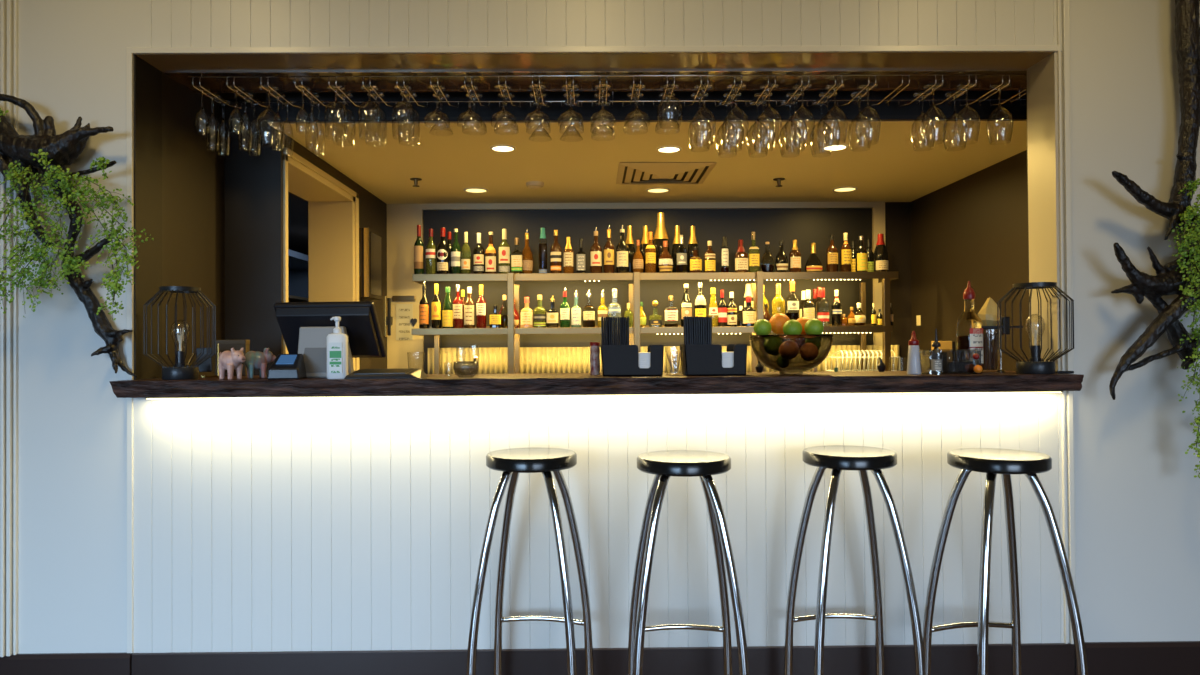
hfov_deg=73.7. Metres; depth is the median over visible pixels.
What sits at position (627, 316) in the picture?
straw
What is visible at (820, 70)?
trim
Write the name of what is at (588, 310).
liquor bottle
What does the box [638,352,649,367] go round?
paper napkins
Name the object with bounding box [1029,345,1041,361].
socket
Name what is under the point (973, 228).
wall
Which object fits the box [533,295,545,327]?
liquor bottle
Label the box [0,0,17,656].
trim
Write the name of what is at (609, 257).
liquor bottle
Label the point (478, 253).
liquor bottle
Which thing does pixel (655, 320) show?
liquor bottle
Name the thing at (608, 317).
straw
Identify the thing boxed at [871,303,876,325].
liquor bottle
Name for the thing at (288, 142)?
wall
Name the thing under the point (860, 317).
liquor bottle
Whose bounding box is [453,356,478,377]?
bowl
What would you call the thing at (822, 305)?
liquor bottle
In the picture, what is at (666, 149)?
recessed light
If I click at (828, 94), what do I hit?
wine glass
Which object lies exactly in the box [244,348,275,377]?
pig figurine
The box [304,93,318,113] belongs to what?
champagne flute
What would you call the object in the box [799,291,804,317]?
liquor bottle
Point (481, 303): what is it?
liquor bottle
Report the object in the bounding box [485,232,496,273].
liquor bottle
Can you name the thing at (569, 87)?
coupe glass
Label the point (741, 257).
liquor bottle
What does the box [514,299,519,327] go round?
liquor bottle
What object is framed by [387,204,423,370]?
wall
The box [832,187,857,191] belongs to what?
recessed light
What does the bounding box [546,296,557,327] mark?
liquor bottle
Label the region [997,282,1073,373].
lamp
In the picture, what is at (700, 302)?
liquor bottle
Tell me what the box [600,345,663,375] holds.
caddy
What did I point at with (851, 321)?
liquor bottle
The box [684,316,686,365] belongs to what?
straw
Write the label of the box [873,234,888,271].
liquor bottle
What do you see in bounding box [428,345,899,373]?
backsplash
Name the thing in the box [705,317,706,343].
straw
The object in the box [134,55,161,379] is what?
lining
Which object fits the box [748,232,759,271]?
liquor bottle
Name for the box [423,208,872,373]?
shelf
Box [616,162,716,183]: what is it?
ceiling vent
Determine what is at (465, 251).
liquor bottle
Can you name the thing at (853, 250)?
liquor bottle
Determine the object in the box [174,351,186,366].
socket
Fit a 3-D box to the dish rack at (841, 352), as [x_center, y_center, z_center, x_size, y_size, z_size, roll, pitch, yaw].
[1.724,0.160,5.263,0.408,0.158,0.268,0,-1,-1]
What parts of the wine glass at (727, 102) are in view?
stem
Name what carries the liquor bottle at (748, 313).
on the wall shelf at (868, 328)
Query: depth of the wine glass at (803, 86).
3.19 m
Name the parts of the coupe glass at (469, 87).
stem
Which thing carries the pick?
in the tumbler
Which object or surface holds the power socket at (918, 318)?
attached to the wall at (973, 228)
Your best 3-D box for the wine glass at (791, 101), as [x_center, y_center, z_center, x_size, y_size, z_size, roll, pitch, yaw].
[0.807,-0.886,3.397,0.096,0.228,0.096,0,-1,-28]
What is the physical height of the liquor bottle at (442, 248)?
0.301 m
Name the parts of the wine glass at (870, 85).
stem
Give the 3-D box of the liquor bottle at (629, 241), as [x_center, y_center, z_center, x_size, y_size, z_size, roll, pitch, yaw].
[0.195,-0.573,5.288,0.078,0.328,0.078,0,-1,-1]
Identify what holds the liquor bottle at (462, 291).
on the wall shelf at (868, 328)
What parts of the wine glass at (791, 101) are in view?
stem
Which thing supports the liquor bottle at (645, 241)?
on the wall shelf at (418, 278)
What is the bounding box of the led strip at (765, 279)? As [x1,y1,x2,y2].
[765,279,794,279]
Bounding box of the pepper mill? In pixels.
[590,342,599,374]
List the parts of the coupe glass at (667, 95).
stem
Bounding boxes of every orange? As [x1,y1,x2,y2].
[769,313,789,334]
[797,317,809,333]
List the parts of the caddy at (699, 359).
panel, panel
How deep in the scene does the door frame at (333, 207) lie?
4.68 m
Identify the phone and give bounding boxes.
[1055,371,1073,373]
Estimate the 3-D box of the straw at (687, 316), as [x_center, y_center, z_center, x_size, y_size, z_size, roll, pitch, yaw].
[0.327,0.029,2.967,0.008,0.215,0.008,-1,0,-1]
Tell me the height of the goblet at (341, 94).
0.201 m
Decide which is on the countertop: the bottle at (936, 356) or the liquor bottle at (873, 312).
the bottle at (936, 356)
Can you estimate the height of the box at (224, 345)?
0.146 m
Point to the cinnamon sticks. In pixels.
(990, 358)
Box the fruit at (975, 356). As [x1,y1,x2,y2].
[972,353,979,359]
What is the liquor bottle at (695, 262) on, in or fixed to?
on the wall shelf at (418, 278)
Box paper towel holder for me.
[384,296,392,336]
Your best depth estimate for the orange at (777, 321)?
3.07 m
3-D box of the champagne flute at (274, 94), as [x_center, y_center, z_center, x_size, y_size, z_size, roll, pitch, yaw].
[-1.312,-0.876,3.257,0.060,0.223,0.060,-1,-1,33]
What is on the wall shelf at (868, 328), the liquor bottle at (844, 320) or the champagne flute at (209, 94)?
the liquor bottle at (844, 320)
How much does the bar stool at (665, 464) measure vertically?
0.868 m
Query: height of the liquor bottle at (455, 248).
0.294 m
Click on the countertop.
(988, 380)
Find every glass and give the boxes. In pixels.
[195,86,209,130]
[229,86,243,116]
[256,85,279,145]
[295,86,309,108]
[428,85,449,119]
[433,93,448,117]
[461,85,480,116]
[462,93,482,125]
[493,85,515,118]
[494,93,518,132]
[527,85,545,114]
[529,100,547,137]
[530,93,550,130]
[558,84,578,118]
[559,93,583,129]
[563,100,578,123]
[590,93,614,131]
[591,100,612,137]
[594,84,611,113]
[623,92,647,129]
[627,84,649,118]
[659,92,679,130]
[660,84,682,121]
[688,92,711,142]
[692,84,715,142]
[718,100,738,139]
[723,92,740,150]
[724,84,748,141]
[749,100,769,153]
[754,92,775,149]
[757,84,781,136]
[779,99,801,152]
[786,92,806,125]
[790,84,814,132]
[812,99,832,154]
[816,92,838,146]
[823,83,847,138]
[851,92,872,146]
[856,83,880,134]
[913,91,935,134]
[921,83,946,142]
[945,91,967,136]
[954,83,979,141]
[989,83,1010,141]
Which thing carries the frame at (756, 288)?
on the countertop
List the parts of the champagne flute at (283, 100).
stem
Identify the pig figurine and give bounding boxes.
[218,348,245,379]
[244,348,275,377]
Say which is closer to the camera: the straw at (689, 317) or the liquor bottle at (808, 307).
the straw at (689, 317)
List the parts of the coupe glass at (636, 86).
stem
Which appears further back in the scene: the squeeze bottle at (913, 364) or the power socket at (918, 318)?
the power socket at (918, 318)
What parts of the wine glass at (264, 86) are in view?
stem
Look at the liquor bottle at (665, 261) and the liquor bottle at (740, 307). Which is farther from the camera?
the liquor bottle at (740, 307)
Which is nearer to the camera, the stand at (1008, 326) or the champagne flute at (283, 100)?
the stand at (1008, 326)
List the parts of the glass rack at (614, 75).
rail, rail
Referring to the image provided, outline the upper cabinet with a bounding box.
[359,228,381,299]
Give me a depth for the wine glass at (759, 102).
3.39 m
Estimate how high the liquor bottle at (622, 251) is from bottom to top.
0.315 m
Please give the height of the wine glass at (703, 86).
0.228 m
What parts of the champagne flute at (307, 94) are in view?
stem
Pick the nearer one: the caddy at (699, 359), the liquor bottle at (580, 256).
the caddy at (699, 359)
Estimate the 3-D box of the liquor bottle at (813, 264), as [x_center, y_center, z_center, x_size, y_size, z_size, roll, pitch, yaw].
[1.378,-0.514,5.162,0.115,0.192,0.085,0,-1,-1]
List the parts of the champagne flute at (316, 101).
stem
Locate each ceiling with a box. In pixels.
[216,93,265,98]
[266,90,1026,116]
[268,119,1026,203]
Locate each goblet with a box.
[324,85,347,137]
[334,92,354,144]
[358,85,377,127]
[365,92,386,140]
[394,85,414,124]
[398,92,418,116]
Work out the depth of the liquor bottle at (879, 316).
5.20 m
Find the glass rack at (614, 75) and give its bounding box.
[188,72,1026,108]
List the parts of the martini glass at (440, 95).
stem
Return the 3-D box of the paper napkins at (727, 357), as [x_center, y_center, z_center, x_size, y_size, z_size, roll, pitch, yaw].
[0.478,0.096,3.033,0.107,0.082,0.133,0,-1,-1]
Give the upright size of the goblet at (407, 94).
0.201 m
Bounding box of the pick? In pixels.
[667,350,680,371]
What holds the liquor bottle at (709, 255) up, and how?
on the wall shelf at (418, 278)
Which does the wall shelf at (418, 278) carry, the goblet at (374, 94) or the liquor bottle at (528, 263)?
the liquor bottle at (528, 263)
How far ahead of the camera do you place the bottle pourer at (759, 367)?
3.21 m
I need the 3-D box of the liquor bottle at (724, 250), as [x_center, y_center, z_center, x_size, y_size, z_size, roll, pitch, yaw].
[0.804,-0.531,5.156,0.048,0.234,0.049,0,-1,-1]
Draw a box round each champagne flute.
[204,93,220,113]
[215,100,230,123]
[237,93,252,137]
[246,100,261,119]
[270,93,285,113]
[279,99,294,119]
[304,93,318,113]
[313,99,325,136]
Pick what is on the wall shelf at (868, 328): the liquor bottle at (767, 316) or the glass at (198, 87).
the liquor bottle at (767, 316)
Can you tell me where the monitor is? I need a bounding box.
[274,301,386,377]
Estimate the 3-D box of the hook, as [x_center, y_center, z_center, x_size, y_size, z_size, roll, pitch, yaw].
[-1.279,-0.104,5.501,0.044,0.056,0.012,0,-1,-1]
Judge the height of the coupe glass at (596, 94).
0.151 m
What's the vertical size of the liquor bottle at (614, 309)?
0.247 m
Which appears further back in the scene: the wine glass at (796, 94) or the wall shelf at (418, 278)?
the wall shelf at (418, 278)
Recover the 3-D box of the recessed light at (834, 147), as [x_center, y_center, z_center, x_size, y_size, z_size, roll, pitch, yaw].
[1.175,-0.949,4.000,0.123,0.006,0.123,0,-1,-1]
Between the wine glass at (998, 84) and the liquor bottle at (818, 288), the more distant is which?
the liquor bottle at (818, 288)
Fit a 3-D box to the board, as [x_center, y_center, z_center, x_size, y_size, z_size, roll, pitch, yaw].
[0.172,-1.054,3.246,4.230,0.026,0.273,0,-1,-1]
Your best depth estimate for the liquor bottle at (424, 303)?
5.11 m
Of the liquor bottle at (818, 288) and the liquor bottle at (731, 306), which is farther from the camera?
the liquor bottle at (818, 288)
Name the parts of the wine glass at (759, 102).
stem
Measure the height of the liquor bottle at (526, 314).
0.199 m
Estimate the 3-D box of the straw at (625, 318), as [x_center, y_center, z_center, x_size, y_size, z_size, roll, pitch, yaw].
[0.094,0.032,2.965,0.008,0.212,0.008,1,-1,-1]
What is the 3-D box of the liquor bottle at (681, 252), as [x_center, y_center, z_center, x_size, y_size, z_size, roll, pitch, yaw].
[0.525,-0.536,5.153,0.070,0.248,0.072,0,-1,-1]
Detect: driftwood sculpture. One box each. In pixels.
[0,94,136,376]
[1109,0,1199,399]
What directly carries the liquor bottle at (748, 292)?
on the wall shelf at (868, 328)
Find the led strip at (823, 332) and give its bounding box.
[823,332,871,332]
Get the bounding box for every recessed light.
[464,188,487,192]
[490,145,515,151]
[646,188,669,192]
[657,146,680,152]
[822,144,847,150]
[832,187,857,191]
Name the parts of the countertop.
led strip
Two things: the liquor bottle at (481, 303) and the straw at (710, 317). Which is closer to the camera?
the straw at (710, 317)
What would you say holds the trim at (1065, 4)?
attached to the wall at (260, 524)
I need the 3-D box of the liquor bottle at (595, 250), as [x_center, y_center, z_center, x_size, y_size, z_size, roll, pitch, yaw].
[-0.026,-0.560,5.147,0.076,0.303,0.078,0,-1,-1]
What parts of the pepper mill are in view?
lid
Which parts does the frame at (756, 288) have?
post, post, post, post, post, post, post, post, post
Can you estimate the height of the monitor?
0.284 m
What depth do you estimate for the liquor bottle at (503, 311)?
5.17 m
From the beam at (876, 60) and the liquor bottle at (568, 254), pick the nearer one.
the beam at (876, 60)
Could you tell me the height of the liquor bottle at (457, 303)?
0.279 m
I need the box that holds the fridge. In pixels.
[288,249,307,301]
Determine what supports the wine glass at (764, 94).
hanging from the glass rack at (614, 75)
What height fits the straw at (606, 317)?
0.215 m
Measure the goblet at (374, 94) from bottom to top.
0.201 m
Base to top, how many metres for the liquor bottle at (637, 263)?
0.217 m
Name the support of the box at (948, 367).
on the countertop
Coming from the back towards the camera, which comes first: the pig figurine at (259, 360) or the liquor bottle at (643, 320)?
the liquor bottle at (643, 320)
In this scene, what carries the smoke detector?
attached to the ceiling at (449, 158)
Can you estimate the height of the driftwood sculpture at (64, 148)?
1.000 m
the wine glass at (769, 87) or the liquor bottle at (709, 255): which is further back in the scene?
the liquor bottle at (709, 255)
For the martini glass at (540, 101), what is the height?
0.154 m
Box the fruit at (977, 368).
[973,364,982,372]
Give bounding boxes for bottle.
[327,317,347,378]
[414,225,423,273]
[419,281,429,327]
[426,229,435,273]
[431,284,441,327]
[437,228,448,273]
[442,287,452,327]
[447,232,451,273]
[451,229,460,273]
[453,285,462,327]
[461,232,470,273]
[461,290,464,327]
[464,287,474,327]
[473,233,484,273]
[476,285,485,327]
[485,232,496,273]
[489,305,500,327]
[498,229,510,273]
[499,295,507,327]
[511,238,522,273]
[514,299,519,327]
[520,297,532,327]
[522,229,533,272]
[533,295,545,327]
[539,228,546,272]
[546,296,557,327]
[550,230,561,272]
[560,288,569,327]
[563,237,573,272]
[571,290,581,326]
[576,239,585,272]
[583,290,594,326]
[590,227,601,272]
[598,290,607,326]
[604,225,614,272]
[608,289,620,317]
[616,225,628,272]
[624,303,632,326]
[625,226,634,272]
[632,240,643,272]
[640,226,648,272]
[640,302,646,326]
[645,232,655,272]
[649,300,661,326]
[653,212,669,272]
[658,241,672,272]
[664,296,677,326]
[672,226,679,272]
[676,235,686,272]
[681,284,691,326]
[687,226,698,272]
[689,247,701,272]
[694,283,705,316]
[704,241,715,271]
[708,288,717,326]
[717,290,726,326]
[721,237,728,271]
[727,292,736,326]
[734,240,747,271]
[737,306,741,325]
[741,296,755,325]
[744,284,752,306]
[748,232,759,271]
[761,242,773,271]
[763,285,768,311]
[764,304,770,320]
[772,284,784,315]
[775,241,787,271]
[786,281,798,319]
[789,240,800,271]
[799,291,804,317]
[802,290,814,318]
[805,243,822,271]
[812,289,816,302]
[814,287,820,318]
[816,288,828,325]
[826,235,837,271]
[831,290,841,325]
[840,233,851,271]
[842,314,846,325]
[847,307,855,325]
[851,241,855,271]
[854,303,865,325]
[855,236,867,271]
[867,240,873,271]
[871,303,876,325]
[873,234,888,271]
[877,309,881,325]
[890,303,892,325]
[907,331,920,373]
[931,329,941,374]
[956,281,983,372]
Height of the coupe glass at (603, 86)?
0.151 m
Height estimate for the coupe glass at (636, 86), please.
0.151 m
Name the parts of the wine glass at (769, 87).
stem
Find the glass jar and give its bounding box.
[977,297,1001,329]
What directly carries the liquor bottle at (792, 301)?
on the wall shelf at (868, 328)
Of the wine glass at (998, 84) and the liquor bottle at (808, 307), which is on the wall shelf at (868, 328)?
the liquor bottle at (808, 307)
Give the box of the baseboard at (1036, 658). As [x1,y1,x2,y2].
[0,641,1199,674]
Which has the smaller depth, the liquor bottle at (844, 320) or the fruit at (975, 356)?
the fruit at (975, 356)
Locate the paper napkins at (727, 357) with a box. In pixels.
[722,352,733,367]
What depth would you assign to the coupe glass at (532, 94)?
3.28 m
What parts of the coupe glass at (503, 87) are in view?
stem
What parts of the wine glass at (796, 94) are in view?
stem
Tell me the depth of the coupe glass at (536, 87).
3.18 m
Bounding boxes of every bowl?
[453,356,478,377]
[749,334,832,374]
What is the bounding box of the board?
[165,71,1025,92]
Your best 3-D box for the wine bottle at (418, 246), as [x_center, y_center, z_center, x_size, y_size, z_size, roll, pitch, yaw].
[-1.162,-0.562,5.134,0.064,0.321,0.065,0,-1,-1]
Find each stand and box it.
[196,344,218,376]
[982,312,1022,372]
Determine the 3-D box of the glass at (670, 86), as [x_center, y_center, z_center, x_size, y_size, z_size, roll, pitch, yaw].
[0.279,-0.919,3.187,0.104,0.158,0.104,0,-1,-1]
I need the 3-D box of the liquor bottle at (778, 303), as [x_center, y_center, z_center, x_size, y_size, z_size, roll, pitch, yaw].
[1.151,-0.208,5.157,0.083,0.274,0.083,0,-1,-1]
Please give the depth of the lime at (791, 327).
2.96 m
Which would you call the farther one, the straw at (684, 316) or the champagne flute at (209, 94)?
the champagne flute at (209, 94)
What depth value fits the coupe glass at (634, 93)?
3.28 m
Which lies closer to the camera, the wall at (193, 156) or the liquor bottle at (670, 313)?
the wall at (193, 156)
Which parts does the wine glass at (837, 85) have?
stem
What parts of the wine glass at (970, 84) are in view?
stem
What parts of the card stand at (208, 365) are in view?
panel, post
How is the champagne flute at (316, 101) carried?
hanging from the glass rack at (614, 75)
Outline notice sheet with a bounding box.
[392,296,415,339]
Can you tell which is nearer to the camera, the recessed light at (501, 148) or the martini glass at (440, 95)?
the martini glass at (440, 95)
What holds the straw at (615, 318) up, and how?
in the caddy at (617, 360)
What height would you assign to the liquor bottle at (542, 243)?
0.298 m
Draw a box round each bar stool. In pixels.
[466,447,593,674]
[628,450,748,674]
[784,445,925,674]
[922,448,1087,674]
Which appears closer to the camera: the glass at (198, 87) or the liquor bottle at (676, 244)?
the glass at (198, 87)
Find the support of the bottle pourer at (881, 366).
on the countertop
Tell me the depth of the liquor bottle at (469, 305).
5.11 m
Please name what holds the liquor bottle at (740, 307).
on the wall shelf at (868, 328)
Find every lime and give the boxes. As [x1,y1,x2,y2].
[753,319,771,334]
[783,320,801,334]
[804,319,823,333]
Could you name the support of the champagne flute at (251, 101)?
hanging from the glass rack at (614, 75)
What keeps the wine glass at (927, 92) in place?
hanging from the glass rack at (614, 75)
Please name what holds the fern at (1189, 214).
attached to the driftwood sculpture at (1167, 281)
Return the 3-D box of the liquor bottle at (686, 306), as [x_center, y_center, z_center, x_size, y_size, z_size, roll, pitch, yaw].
[0.556,-0.206,5.150,0.073,0.277,0.075,0,-1,-1]
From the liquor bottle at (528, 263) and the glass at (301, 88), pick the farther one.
the liquor bottle at (528, 263)
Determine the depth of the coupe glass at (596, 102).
3.38 m
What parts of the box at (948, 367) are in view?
lid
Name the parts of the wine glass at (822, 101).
stem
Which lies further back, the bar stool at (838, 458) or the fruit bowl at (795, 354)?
the fruit bowl at (795, 354)
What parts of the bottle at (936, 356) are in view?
spout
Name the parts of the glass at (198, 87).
stem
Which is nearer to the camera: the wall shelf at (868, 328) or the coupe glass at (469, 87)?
the coupe glass at (469, 87)
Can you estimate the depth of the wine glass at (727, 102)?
3.39 m
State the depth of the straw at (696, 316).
2.97 m
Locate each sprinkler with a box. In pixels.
[410,178,421,186]
[773,178,784,186]
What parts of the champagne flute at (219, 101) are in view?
stem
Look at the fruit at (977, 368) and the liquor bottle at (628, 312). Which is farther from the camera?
the liquor bottle at (628, 312)
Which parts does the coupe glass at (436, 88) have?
stem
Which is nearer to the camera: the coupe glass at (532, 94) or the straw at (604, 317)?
the straw at (604, 317)
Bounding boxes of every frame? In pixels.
[283,148,358,369]
[434,271,890,373]
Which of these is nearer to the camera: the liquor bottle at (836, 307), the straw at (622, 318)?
the straw at (622, 318)
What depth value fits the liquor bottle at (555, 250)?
5.11 m
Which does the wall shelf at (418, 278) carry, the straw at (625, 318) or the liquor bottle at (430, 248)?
the liquor bottle at (430, 248)
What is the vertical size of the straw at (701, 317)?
0.214 m
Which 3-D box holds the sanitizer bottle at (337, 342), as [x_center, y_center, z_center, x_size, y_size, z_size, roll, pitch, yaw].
[-0.942,0.036,2.868,0.073,0.223,0.048,0,-1,-4]
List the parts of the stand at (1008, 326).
post, arm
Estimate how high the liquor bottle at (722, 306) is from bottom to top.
0.237 m
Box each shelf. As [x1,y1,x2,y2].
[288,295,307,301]
[412,324,891,335]
[413,271,898,284]
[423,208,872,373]
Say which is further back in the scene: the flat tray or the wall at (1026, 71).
the wall at (1026, 71)
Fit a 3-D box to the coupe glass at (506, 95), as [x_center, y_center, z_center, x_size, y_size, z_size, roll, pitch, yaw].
[-0.384,-0.918,3.282,0.100,0.151,0.100,0,-1,-14]
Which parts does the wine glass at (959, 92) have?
stem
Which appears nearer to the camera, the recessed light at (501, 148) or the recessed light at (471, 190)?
the recessed light at (501, 148)
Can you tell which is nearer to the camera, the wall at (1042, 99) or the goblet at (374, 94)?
the wall at (1042, 99)
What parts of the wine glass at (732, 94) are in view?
stem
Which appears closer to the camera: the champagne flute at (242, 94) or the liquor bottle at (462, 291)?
the champagne flute at (242, 94)
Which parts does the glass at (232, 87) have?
stem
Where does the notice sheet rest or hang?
attached to the wall at (403, 220)
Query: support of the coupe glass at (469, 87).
hanging from the glass rack at (614, 75)
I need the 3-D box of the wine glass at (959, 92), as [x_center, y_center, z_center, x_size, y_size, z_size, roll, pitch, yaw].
[1.466,-0.891,3.302,0.096,0.228,0.096,0,-1,-2]
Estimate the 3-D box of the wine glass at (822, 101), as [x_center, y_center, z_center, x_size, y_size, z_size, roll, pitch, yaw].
[0.939,-0.887,3.398,0.096,0.228,0.096,0,-1,-6]
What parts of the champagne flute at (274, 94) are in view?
stem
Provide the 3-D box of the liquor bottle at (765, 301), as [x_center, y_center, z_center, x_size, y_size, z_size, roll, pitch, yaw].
[1.075,-0.209,5.295,0.078,0.278,0.078,0,-1,-1]
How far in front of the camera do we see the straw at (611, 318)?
2.96 m
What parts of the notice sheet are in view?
clip rail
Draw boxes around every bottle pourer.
[755,359,763,372]
[877,357,885,371]
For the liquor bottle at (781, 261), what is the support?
on the wall shelf at (418, 278)
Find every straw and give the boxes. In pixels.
[601,317,603,344]
[604,317,605,344]
[606,317,607,344]
[608,317,610,344]
[611,318,612,344]
[613,318,614,344]
[615,318,616,344]
[617,318,619,344]
[620,318,621,344]
[622,318,623,344]
[624,318,626,344]
[627,316,628,344]
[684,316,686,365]
[687,316,688,344]
[689,317,691,344]
[691,318,693,344]
[694,317,695,344]
[696,316,697,344]
[698,317,699,343]
[701,317,702,343]
[703,317,704,343]
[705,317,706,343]
[708,317,709,343]
[710,317,711,343]
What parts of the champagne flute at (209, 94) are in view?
stem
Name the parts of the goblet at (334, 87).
stem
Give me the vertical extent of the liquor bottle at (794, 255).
0.212 m
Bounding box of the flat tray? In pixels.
[344,368,427,378]
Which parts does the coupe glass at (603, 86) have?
stem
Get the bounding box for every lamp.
[144,286,215,379]
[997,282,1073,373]
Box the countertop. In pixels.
[109,370,1083,398]
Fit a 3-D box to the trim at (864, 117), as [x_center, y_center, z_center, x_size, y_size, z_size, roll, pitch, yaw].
[0.416,-0.959,3.501,3.737,0.018,0.005,0,-1,-1]
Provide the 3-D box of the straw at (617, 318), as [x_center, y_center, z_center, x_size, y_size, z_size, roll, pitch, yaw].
[0.069,0.033,2.965,0.008,0.211,0.008,0,-1,-1]
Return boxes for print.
[330,351,340,363]
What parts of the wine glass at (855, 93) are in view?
stem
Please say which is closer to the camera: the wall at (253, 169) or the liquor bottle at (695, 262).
the wall at (253, 169)
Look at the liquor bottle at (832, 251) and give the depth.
5.14 m
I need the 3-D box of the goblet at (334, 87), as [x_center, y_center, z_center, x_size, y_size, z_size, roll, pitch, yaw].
[-1.046,-0.889,3.172,0.088,0.201,0.088,0,-1,-1]
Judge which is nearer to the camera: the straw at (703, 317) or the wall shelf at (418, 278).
the straw at (703, 317)
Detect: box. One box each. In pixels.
[215,340,249,375]
[919,349,976,373]
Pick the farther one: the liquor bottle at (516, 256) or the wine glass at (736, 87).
the liquor bottle at (516, 256)
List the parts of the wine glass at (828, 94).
stem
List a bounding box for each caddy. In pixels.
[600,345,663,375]
[680,344,746,375]
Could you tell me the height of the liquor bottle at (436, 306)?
0.286 m
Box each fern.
[0,108,153,320]
[1168,178,1199,477]
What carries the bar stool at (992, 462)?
on the floor
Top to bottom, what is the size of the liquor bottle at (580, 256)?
0.226 m
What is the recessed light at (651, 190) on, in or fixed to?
in the ceiling at (449, 158)
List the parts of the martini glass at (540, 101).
stem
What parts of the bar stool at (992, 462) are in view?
leg, leg, seat, leg, leg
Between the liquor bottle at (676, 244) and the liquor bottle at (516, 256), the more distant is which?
the liquor bottle at (676, 244)
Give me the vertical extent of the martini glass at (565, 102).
0.154 m
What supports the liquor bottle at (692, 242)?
on the wall shelf at (418, 278)
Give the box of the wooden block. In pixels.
[931,341,954,360]
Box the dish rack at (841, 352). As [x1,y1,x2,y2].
[825,350,900,370]
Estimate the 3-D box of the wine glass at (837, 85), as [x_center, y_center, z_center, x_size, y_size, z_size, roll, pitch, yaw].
[0.939,-0.889,3.194,0.096,0.228,0.096,0,-1,-10]
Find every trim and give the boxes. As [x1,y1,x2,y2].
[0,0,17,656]
[126,47,157,652]
[131,45,1057,53]
[161,69,1027,72]
[266,115,1026,121]
[1056,0,1076,643]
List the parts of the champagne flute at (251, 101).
stem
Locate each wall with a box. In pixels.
[18,0,1199,653]
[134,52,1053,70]
[162,73,224,375]
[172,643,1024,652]
[224,99,282,374]
[224,132,307,254]
[283,133,354,190]
[355,182,386,368]
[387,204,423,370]
[422,202,873,209]
[885,202,911,370]
[910,150,1029,370]
[1026,71,1029,355]
[1027,52,1065,370]
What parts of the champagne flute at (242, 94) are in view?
stem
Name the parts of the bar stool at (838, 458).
leg, leg, seat, leg, leg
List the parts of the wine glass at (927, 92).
stem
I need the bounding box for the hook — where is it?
[411,318,416,325]
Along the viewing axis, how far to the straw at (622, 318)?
2.96 m
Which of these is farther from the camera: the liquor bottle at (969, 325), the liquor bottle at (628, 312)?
the liquor bottle at (628, 312)
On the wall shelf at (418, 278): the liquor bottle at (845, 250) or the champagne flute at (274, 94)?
the liquor bottle at (845, 250)
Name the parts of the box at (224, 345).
lid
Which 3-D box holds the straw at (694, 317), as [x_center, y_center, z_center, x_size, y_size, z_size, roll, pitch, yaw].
[0.353,0.030,2.968,0.008,0.213,0.008,-1,0,-1]
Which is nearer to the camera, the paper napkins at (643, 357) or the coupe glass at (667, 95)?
the paper napkins at (643, 357)
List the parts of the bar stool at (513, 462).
leg, leg, seat, leg, leg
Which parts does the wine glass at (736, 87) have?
stem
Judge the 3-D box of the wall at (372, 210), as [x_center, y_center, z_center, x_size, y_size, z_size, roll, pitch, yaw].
[-1.584,0.178,5.144,0.250,2.204,0.754,0,-1,-1]
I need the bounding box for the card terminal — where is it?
[267,354,306,379]
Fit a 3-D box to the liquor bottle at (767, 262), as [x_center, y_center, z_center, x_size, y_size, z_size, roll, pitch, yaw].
[1.080,-0.516,5.160,0.083,0.200,0.083,0,-1,-1]
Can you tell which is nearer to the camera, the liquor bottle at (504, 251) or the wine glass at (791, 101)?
the wine glass at (791, 101)
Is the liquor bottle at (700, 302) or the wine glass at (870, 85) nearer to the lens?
the wine glass at (870, 85)
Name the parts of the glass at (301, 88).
stem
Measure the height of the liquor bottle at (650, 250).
0.268 m
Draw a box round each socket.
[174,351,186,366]
[916,315,920,325]
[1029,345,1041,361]
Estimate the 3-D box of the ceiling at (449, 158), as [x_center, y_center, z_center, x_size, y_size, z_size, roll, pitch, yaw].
[0.399,-0.970,4.744,3.742,0.060,2.420,0,-1,-1]
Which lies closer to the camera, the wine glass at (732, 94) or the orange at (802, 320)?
the orange at (802, 320)
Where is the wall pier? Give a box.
[872,202,885,344]
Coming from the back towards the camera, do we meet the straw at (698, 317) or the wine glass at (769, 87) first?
the wine glass at (769, 87)
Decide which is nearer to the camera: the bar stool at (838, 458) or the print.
the bar stool at (838, 458)
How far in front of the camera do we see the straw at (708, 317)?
2.97 m
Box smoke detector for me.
[526,181,543,189]
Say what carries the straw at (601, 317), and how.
in the caddy at (617, 360)
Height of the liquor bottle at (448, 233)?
0.295 m
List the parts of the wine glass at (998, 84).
stem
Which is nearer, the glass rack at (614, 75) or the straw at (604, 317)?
the straw at (604, 317)
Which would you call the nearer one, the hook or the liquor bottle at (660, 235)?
the liquor bottle at (660, 235)
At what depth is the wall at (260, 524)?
2.91 m
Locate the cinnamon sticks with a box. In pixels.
[983,333,997,369]
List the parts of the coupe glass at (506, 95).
stem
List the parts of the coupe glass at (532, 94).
stem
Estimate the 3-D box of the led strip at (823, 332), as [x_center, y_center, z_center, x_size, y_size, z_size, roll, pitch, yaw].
[1.572,-0.030,5.102,0.333,0.006,0.008,0,-1,-1]
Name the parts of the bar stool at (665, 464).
leg, leg, seat, leg, leg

